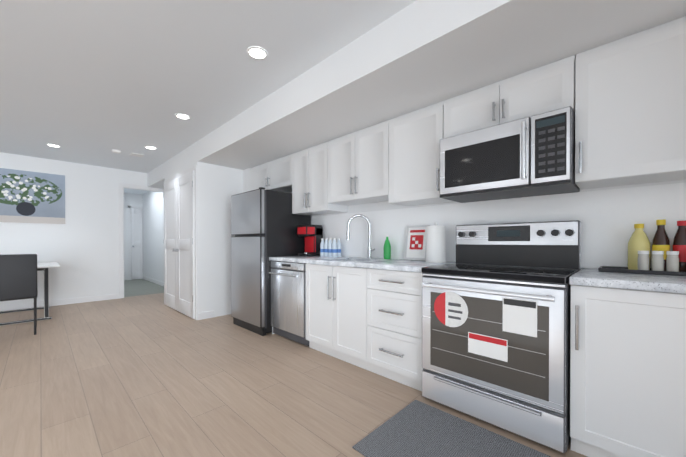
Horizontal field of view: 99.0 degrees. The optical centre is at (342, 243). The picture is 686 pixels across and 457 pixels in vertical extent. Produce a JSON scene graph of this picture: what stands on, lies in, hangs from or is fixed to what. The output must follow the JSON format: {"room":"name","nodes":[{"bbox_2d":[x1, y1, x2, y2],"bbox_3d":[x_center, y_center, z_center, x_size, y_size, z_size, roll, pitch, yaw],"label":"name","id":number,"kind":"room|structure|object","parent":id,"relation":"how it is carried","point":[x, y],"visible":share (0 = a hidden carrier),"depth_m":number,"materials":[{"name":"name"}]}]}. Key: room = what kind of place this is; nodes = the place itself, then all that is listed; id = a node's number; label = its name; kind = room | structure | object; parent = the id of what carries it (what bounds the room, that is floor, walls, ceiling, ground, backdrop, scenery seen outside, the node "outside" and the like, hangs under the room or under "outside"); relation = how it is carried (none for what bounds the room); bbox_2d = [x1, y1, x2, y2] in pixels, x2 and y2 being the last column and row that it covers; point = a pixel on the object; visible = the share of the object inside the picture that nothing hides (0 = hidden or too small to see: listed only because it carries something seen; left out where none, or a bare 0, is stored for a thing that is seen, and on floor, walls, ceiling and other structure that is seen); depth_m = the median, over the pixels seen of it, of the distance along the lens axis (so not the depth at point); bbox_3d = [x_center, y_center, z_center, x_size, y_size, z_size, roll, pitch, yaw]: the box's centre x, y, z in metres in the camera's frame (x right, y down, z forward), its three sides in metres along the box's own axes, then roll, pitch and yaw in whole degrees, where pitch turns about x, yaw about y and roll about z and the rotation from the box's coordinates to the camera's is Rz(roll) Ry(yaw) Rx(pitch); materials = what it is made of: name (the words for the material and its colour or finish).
{"room":"kitchen","nodes":[
{"label":"kitchen","id":0,"kind":"room"},
{"bbox_2d":[0,152,143,305],"bbox_3d":[-5.800,-0.176,4.130,0.100,2.480,5.130,0,0,44],"label":"wall","id":1,"kind":"structure","parent":0,"point":[85,248],"depth_m":5.21,"materials":[{"name":"paint"}]},
{"bbox_2d":[0,168,65,223],"bbox_3d":[-5.165,-0.752,4.686,0.028,0.845,1.056,0,0,44],"label":"picture","id":2,"kind":"object","parent":1,"relation":"attached to","point":[32,197],"visible":1,"depth_m":4.77,"materials":[{"name":"multicoloured paper"}]},
{"bbox_2d":[0,0,415,194],"bbox_3d":[-3.013,-1.445,2.114,13.400,0.080,6.360,0,0,44],"label":"ceiling","id":3,"kind":"structure","parent":0,"point":[92,82],"depth_m":2.30,"materials":[{"name":"paint"}]},
{"bbox_2d":[46,144,60,146],"bbox_3d":[-4.179,-1.413,4.231,0.148,0.005,0.148,0,0,44],"label":"recessed light","id":4,"kind":"object","parent":3,"relation":"in","point":[52,145],"visible":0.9,"depth_m":4.22,"materials":[{"name":"white plastic"}]},
{"bbox_2d":[130,153,143,156],"bbox_3d":[-3.295,-1.414,4.684,0.180,0.008,0.160,0,0,44],"label":"ceiling vent","id":5,"kind":"object","parent":3,"relation":"in","point":[136,155],"visible":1,"depth_m":4.69,"materials":[{"name":"white plastic"}]},
{"bbox_2d":[175,113,189,119],"bbox_3d":[-1.775,-1.408,3.249,0.148,0.005,0.148,0,0,44],"label":"recessed light","id":6,"kind":"object","parent":3,"relation":"in","point":[182,116],"visible":1,"depth_m":3.24,"materials":[{"name":"white plastic"}]},
{"bbox_2d":[247,46,267,59],"bbox_3d":[-0.630,-1.402,2.160,0.148,0.005,0.148,0,0,44],"label":"recessed light","id":7,"kind":"object","parent":3,"relation":"in","point":[253,51],"visible":1,"depth_m":2.15,"materials":[{"name":"white plastic"}]},
{"bbox_2d":[0,279,587,456],"bbox_3d":[-3.013,1.115,2.128,13.400,0.080,6.360,0,0,44],"label":"floor","id":8,"kind":"structure","parent":0,"point":[140,369],"depth_m":2.14,"materials":[{"name":"brown wood"}]},
{"bbox_2d":[0,254,37,334],"bbox_3d":[-3.904,0.595,3.430,0.465,0.945,0.455,0,0,44],"label":"chair","id":9,"kind":"object","parent":8,"relation":"on","point":[18,276],"visible":1,"depth_m":3.33,"materials":[{"name":"black leather"}]},
{"bbox_2d":[0,262,59,325],"bbox_3d":[-4.708,0.688,4.257,1.200,0.750,0.825,0,0,44],"label":"table","id":10,"kind":"object","parent":8,"relation":"on","point":[44,266],"visible":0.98,"depth_m":4.09,"materials":[{"name":"white wood"}]},
{"bbox_2d":[231,187,310,335],"bbox_3d":[-0.955,0.209,3.874,0.763,1.712,0.740,0,0,44],"label":"fridge","id":11,"kind":"object","parent":8,"relation":"on","point":[265,224],"visible":0.83,"depth_m":3.53,"materials":[{"name":"silver metal"}]},
{"bbox_2d":[269,261,308,345],"bbox_3d":[-0.418,0.634,3.408,0.631,0.868,0.695,0,0,44],"label":"dishwasher","id":12,"kind":"object","parent":8,"relation":"on","point":[288,300],"visible":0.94,"depth_m":3.16,"materials":[{"name":"silver metal"}]},
{"bbox_2d":[306,279,363,368],"bbox_3d":[0.127,0.743,2.928,0.805,0.655,0.631,0,0,44],"label":"base cabinet","id":13,"kind":"object","parent":8,"relation":"on","point":[334,307],"depth_m":2.66,"materials":[{"name":"white wood"}]},
{"bbox_2d":[364,268,422,390],"bbox_3d":[0.601,0.638,2.468,0.515,0.870,0.631,0,0,44],"label":"base cabinet","id":14,"kind":"object","parent":8,"relation":"on","point":[392,298],"depth_m":2.24,"materials":[{"name":"white wood"}]},
{"bbox_2d":[352,400,550,456],"bbox_3d":[0.720,1.075,1.343,1.245,0.008,0.645,0,0,44],"label":"mat","id":15,"kind":"object","parent":8,"relation":"on","point":[415,428],"visible":1,"depth_m":1.60,"materials":[{"name":"grey fabric"}]},
{"bbox_2d":[421,220,580,452],"bbox_3d":[1.038,0.463,1.959,0.800,1.225,0.738,0,0,44],"label":"range","id":16,"kind":"object","parent":8,"relation":"on","point":[496,312],"visible":0.96,"depth_m":1.74,"materials":[{"name":"silver metal"}]},
{"bbox_2d":[570,285,685,456],"bbox_3d":[1.553,0.643,1.547,0.495,0.870,0.631,0,0,44],"label":"base cabinet","id":17,"kind":"object","parent":8,"relation":"on","point":[627,372],"depth_m":1.35,"materials":[{"name":"white wood"}]},
{"bbox_2d":[269,256,685,293],"bbox_3d":[0.711,0.274,2.343,3.754,0.224,0.657,0,0,44],"label":"countertop","id":18,"kind":"structure","parent":17,"relation":"on","point":[634,281],"depth_m":1.57,"materials":[{"name":"stone"}]},
{"bbox_2d":[297,224,322,255],"bbox_3d":[-0.415,-0.039,3.641,0.220,0.385,0.272,0,0,44],"label":"coffee maker","id":19,"kind":"object","parent":18,"relation":"on","point":[312,234],"visible":0.96,"depth_m":3.58,"materials":[{"name":"red plastic"}]},
{"bbox_2d":[320,238,340,256],"bbox_3d":[-0.148,0.047,3.460,0.266,0.215,0.130,0,0,44],"label":"water bottles","id":20,"kind":"object","parent":18,"relation":"on","point":[330,249],"visible":1,"depth_m":3.39,"materials":[{"name":"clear plastic"}]},
{"bbox_2d":[346,214,374,257],"bbox_3d":[0.198,-0.077,3.090,0.260,0.467,0.216,0,0,44],"label":"faucet","id":21,"kind":"object","parent":18,"relation":"on","point":[370,250],"visible":1,"depth_m":3.10,"materials":[{"name":"silver metal"}]},
{"bbox_2d":[384,234,390,258],"bbox_3d":[0.443,0.033,2.937,0.070,0.250,0.072,0,0,44],"label":"soap bottle","id":22,"kind":"object","parent":18,"relation":"on","point":[387,250],"visible":1,"depth_m":2.91,"materials":[{"name":"green plastic"}]},
{"bbox_2d":[404,225,429,260],"bbox_3d":[0.694,-0.007,2.748,0.235,0.328,0.066,0,0,44],"label":"sign frame","id":23,"kind":"object","parent":18,"relation":"on","point":[415,247],"visible":0.88,"depth_m":2.74,"materials":[{"name":"paper"}]},
{"bbox_2d":[426,222,445,262],"bbox_3d":[0.799,-0.014,2.523,0.170,0.347,0.170,0,0,44],"label":"paper towel","id":24,"kind":"object","parent":18,"relation":"on","point":[435,243],"visible":1,"depth_m":2.46,"materials":[{"name":"white paper"}]},
{"bbox_2d":[598,219,685,275],"bbox_3d":[1.825,0.016,1.554,0.698,0.298,0.215,0,0,44],"label":"tray","id":25,"kind":"object","parent":18,"relation":"on","point":[666,260],"visible":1,"depth_m":1.62,"materials":[{"name":"black plastic"}]},
{"bbox_2d":[144,0,685,319],"bbox_3d":[-1.187,-0.175,4.007,13.400,2.480,1.110,0,0,44],"label":"wall","id":26,"kind":"structure","parent":0,"point":[416,55],"depth_m":2.11,"materials":[{"name":"paint"}]},
{"bbox_2d":[131,208,142,278],"bbox_3d":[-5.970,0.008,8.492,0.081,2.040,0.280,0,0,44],"label":"hall door","id":27,"kind":"structure","parent":26,"relation":"in","point":[136,243],"depth_m":8.50,"materials":[{"name":"white wood"}]},
{"bbox_2d":[163,171,194,318],"bbox_3d":[-2.597,0.015,4.564,1.396,2.070,0.075,0,0,44],"label":"closet doors","id":28,"kind":"structure","parent":26,"relation":"in","point":[179,262],"depth_m":4.48,"materials":[{"name":"white wood"}]},
{"bbox_2d":[243,169,246,192],"bbox_3d":[-1.360,-0.937,4.579,0.210,0.397,0.314,0,0,44],"label":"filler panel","id":29,"kind":"object","parent":26,"relation":"attached to","point":[244,171],"depth_m":4.49,"materials":[{"name":"white wood"}]},
{"bbox_2d":[247,154,290,191],"bbox_3d":[-0.905,-0.935,4.130,1.068,0.397,0.326,0,0,44],"label":"upper cabinet","id":30,"kind":"object","parent":26,"relation":"attached to","point":[275,175],"depth_m":3.97,"materials":[{"name":"white wood"}]},
{"bbox_2d":[291,142,347,215],"bbox_3d":[-0.289,-0.749,3.535,0.647,0.762,0.326,0,0,44],"label":"upper cabinet","id":31,"kind":"object","parent":26,"relation":"attached to","point":[309,165],"depth_m":3.39,"materials":[{"name":"white wood"}]},
{"bbox_2d":[0,165,685,319],"bbox_3d":[-3.013,-0.035,2.122,13.200,2.220,6.160,0,0,44],"label":"wall trim","id":32,"kind":"structure","parent":26,"relation":"attached to","point":[609,218],"depth_m":2.24,"materials":[{"name":"white paint"}]},
{"bbox_2d":[327,121,386,207],"bbox_3d":[0.233,-0.783,3.030,0.805,0.687,0.326,0,0,44],"label":"upper cabinet","id":33,"kind":"object","parent":26,"relation":"attached to","point":[356,161],"depth_m":2.89,"materials":[{"name":"white wood"}]},
{"bbox_2d":[387,103,455,205],"bbox_3d":[0.706,-0.743,2.572,0.511,0.762,0.326,0,0,44],"label":"upper cabinet","id":34,"kind":"object","parent":26,"relation":"attached to","point":[413,146],"depth_m":2.46,"materials":[{"name":"white wood"}]},
{"bbox_2d":[439,56,570,143],"bbox_3d":[1.180,-0.956,2.112,0.801,0.332,0.326,0,0,44],"label":"upper cabinet","id":35,"kind":"object","parent":26,"relation":"attached to","point":[546,88],"depth_m":1.95,"materials":[{"name":"white wood"}]},
{"bbox_2d":[440,106,579,202],"bbox_3d":[1.133,-0.563,2.060,0.789,0.437,0.467,0,0,44],"label":"microwave","id":36,"kind":"object","parent":35,"relation":"attached to","point":[534,155],"visible":1,"depth_m":1.88,"materials":[{"name":"metal"}]},
{"bbox_2d":[571,16,685,189],"bbox_3d":[1.646,-0.739,1.661,0.490,0.762,0.326,0,0,44],"label":"upper cabinet","id":37,"kind":"object","parent":26,"relation":"attached to","point":[624,98],"depth_m":1.56,"materials":[{"name":"white wood"}]}
]}

